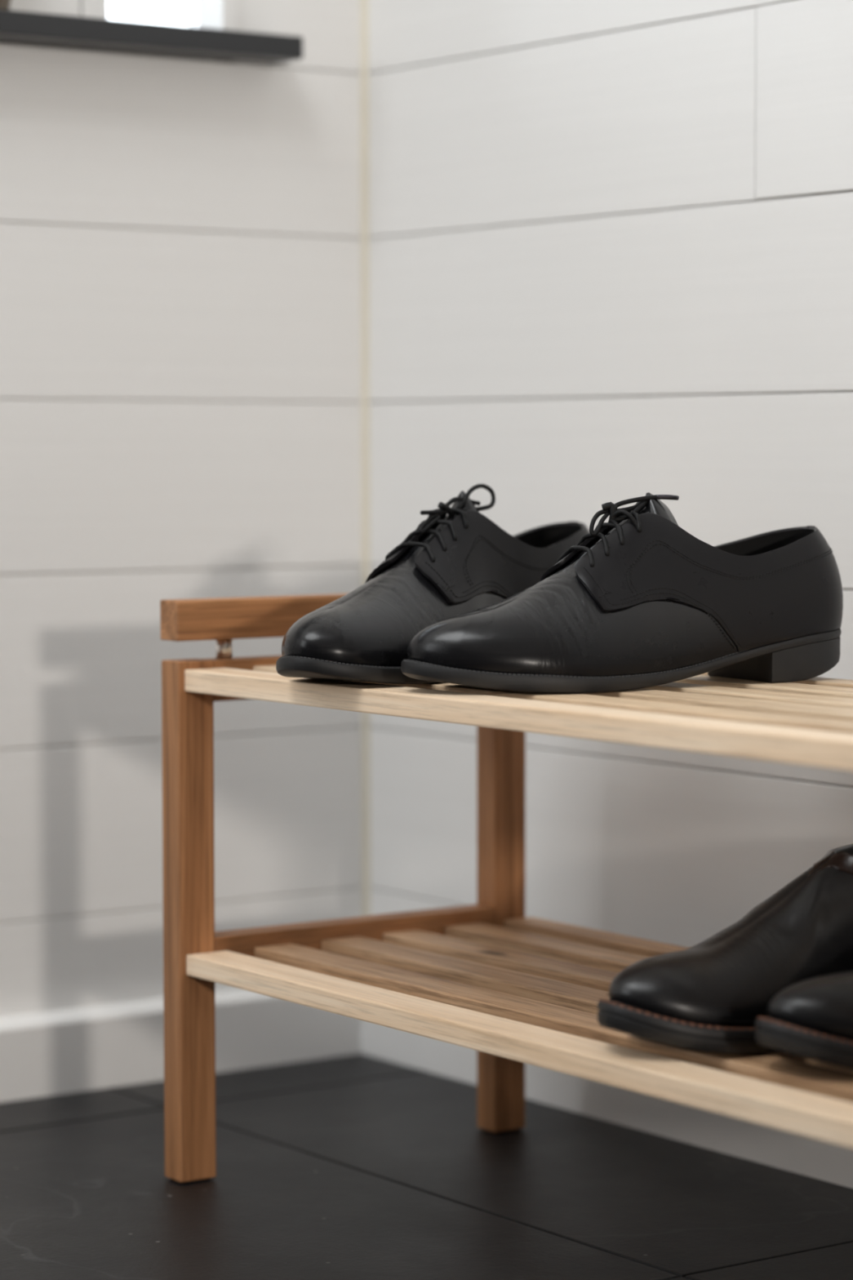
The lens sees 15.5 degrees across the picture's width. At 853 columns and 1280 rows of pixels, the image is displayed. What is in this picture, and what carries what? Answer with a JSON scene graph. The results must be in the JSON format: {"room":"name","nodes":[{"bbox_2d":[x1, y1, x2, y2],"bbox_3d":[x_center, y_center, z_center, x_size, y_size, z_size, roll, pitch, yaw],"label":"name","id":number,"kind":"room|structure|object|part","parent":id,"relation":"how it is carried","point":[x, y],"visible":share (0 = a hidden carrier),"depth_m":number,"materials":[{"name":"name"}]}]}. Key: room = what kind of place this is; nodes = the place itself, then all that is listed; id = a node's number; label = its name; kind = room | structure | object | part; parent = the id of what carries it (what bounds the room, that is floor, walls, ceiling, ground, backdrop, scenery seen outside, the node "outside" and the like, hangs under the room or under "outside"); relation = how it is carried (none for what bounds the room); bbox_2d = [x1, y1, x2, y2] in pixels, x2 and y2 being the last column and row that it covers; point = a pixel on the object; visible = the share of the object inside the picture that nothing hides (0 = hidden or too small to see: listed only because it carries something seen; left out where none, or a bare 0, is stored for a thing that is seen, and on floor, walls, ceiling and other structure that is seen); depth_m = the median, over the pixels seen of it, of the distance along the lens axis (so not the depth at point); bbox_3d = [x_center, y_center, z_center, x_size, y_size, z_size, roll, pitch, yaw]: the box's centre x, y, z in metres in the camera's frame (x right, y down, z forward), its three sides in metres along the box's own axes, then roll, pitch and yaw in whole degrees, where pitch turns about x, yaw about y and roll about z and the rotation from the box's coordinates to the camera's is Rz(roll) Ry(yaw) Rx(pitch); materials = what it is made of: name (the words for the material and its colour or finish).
{"room":"entryway","nodes":[
{"label":"entryway","id":0,"kind":"room"},
{"bbox_2d":[0,0,362,1017],"bbox_3d":[-1.312,-0.753,1.679,3.330,2.300,0.045,-3,4,-36],"label":"wall","id":1,"kind":"structure","parent":0,"point":[180,306],"depth_m":2.48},
{"bbox_2d":[0,0,302,64],"bbox_3d":[-0.540,-0.666,2.217,1.024,0.441,0.090,-3,4,-36],"label":"wall shelf","id":2,"kind":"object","parent":1,"relation":"in","point":[211,33],"depth_m":2.43,"materials":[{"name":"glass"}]},
{"bbox_2d":[0,0,10,10],"bbox_3d":[-0.344,-0.509,2.361,0.083,0.076,0.083,-3,4,-36],"label":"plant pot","id":3,"kind":"object","parent":2,"relation":"on","point":[4,4],"visible":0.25,"depth_m":2.35,"materials":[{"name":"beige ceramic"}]},
{"bbox_3d":[-0.600,-0.482,2.218,0.794,0.038,0.028,-3,4,-36],"label":"sash rail","id":4,"kind":"part","parent":2,"relation":"part of","materials":[{"name":"white"}]},
{"bbox_3d":[-0.224,-0.676,2.482,0.093,0.392,0.004,-3,4,-36],"label":"pane","id":5,"kind":"part","parent":2,"relation":"part of","materials":[{"name":"glass"}]},
{"bbox_2d":[0,988,360,1102],"bbox_3d":[-1.324,0.367,1.698,3.150,0.062,0.020,-3,4,-36],"label":"baseboard","id":6,"kind":"structure","parent":1,"relation":"attached to","point":[94,1047],"depth_m":2.47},
{"bbox_2d":[0,1053,852,1279],"bbox_3d":[-0.114,0.526,0.074,3.320,0.060,4.320,-3,4,-36],"label":"floor","id":7,"kind":"structure","parent":0,"point":[360,1166],"depth_m":2.10,"materials":[{"name":"tile"}]},
{"bbox_2d":[160,593,852,1182],"bbox_3d":[0.178,0.185,1.895,0.301,0.398,0.813,-3,4,-36],"label":"shoe rack","id":8,"kind":"object","parent":7,"relation":"on","point":[488,978],"visible":0.76,"depth_m":2.05,"materials":[{"name":"brown wood"}]},
{"bbox_3d":[-0.162,0.191,2.138,0.028,0.356,0.022,-3,4,-36],"label":"leg","id":9,"kind":"part","parent":8,"relation":"part of","materials":[{"name":"brown wood"}]},
{"bbox_3d":[-0.054,0.023,2.205,0.238,0.028,0.022,-3,4,-36],"label":"rail","id":10,"kind":"part","parent":8,"relation":"part of","materials":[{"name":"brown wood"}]},
{"bbox_3d":[-0.054,-0.018,2.203,0.296,0.027,0.023,-3,4,-36],"label":"hand rail","id":11,"kind":"part","parent":8,"relation":"part of","materials":[{"name":"brown wood"}]},
{"bbox_3d":[-0.054,0.212,2.217,0.238,0.028,0.022,-3,4,-36],"label":"rail","id":12,"kind":"part","parent":8,"relation":"part of","materials":[{"name":"brown wood"}]},
{"bbox_2d":[275,484,589,684],"bbox_3d":[0.012,-0.039,2.059,0.105,0.124,0.313,3,5,40],"label":"shoe","id":13,"kind":"object","parent":8,"relation":"on","point":[460,562],"visible":0.76,"depth_m":2.01,"materials":[{"name":"black leather"}]},
{"bbox_3d":[0.055,0.181,2.292,0.028,0.356,0.022,-3,4,-36],"label":"leg","id":14,"kind":"part","parent":8,"relation":"part of","materials":[{"name":"brown wood"}]},
{"bbox_2d":[400,492,843,693],"bbox_3d":[0.129,-0.032,1.969,0.313,0.120,0.105,-2,4,-29],"label":"shoe","id":15,"kind":"object","parent":8,"relation":"on","point":[642,602],"visible":1,"depth_m":1.94,"materials":[{"name":"black leather"}]},
{"bbox_2d":[597,843,852,1053],"bbox_3d":[0.230,0.174,1.847,0.311,0.111,0.105,-2,4,-31],"label":"boot","id":16,"kind":"object","parent":8,"relation":"on","point":[709,995],"visible":0.93,"depth_m":1.78,"materials":[{"name":"black leather"}]},
{"bbox_2d":[755,970,852,1068],"bbox_3d":[0.322,0.178,1.777,0.311,0.111,0.105,-2,4,-31],"label":"boot","id":17,"kind":"object","parent":8,"relation":"on","point":[812,1018],"visible":1,"depth_m":1.70,"materials":[{"name":"black leather"}]},
{"bbox_2d":[368,0,852,947],"bbox_3d":[1.223,-0.708,0.888,0.131,2.300,4.204,-3,4,-36],"label":"wall","id":18,"kind":"structure","parent":0,"point":[611,242],"depth_m":2.33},
{"bbox_2d":[360,0,370,915],"bbox_3d":[-0.051,-0.838,2.548,0.005,2.238,0.005,-3,4,-36],"label":"trim","id":19,"kind":"structure","parent":18,"relation":"attached to","point":[364,3],"depth_m":2.59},
{"bbox_2d":[360,1020,852,1188],"bbox_3d":[1.150,0.411,0.931,0.020,0.062,4.150,-3,4,-36],"label":"baseboard","id":20,"kind":"structure","parent":18,"relation":"attached to","point":[816,1158],"depth_m":2.30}
]}

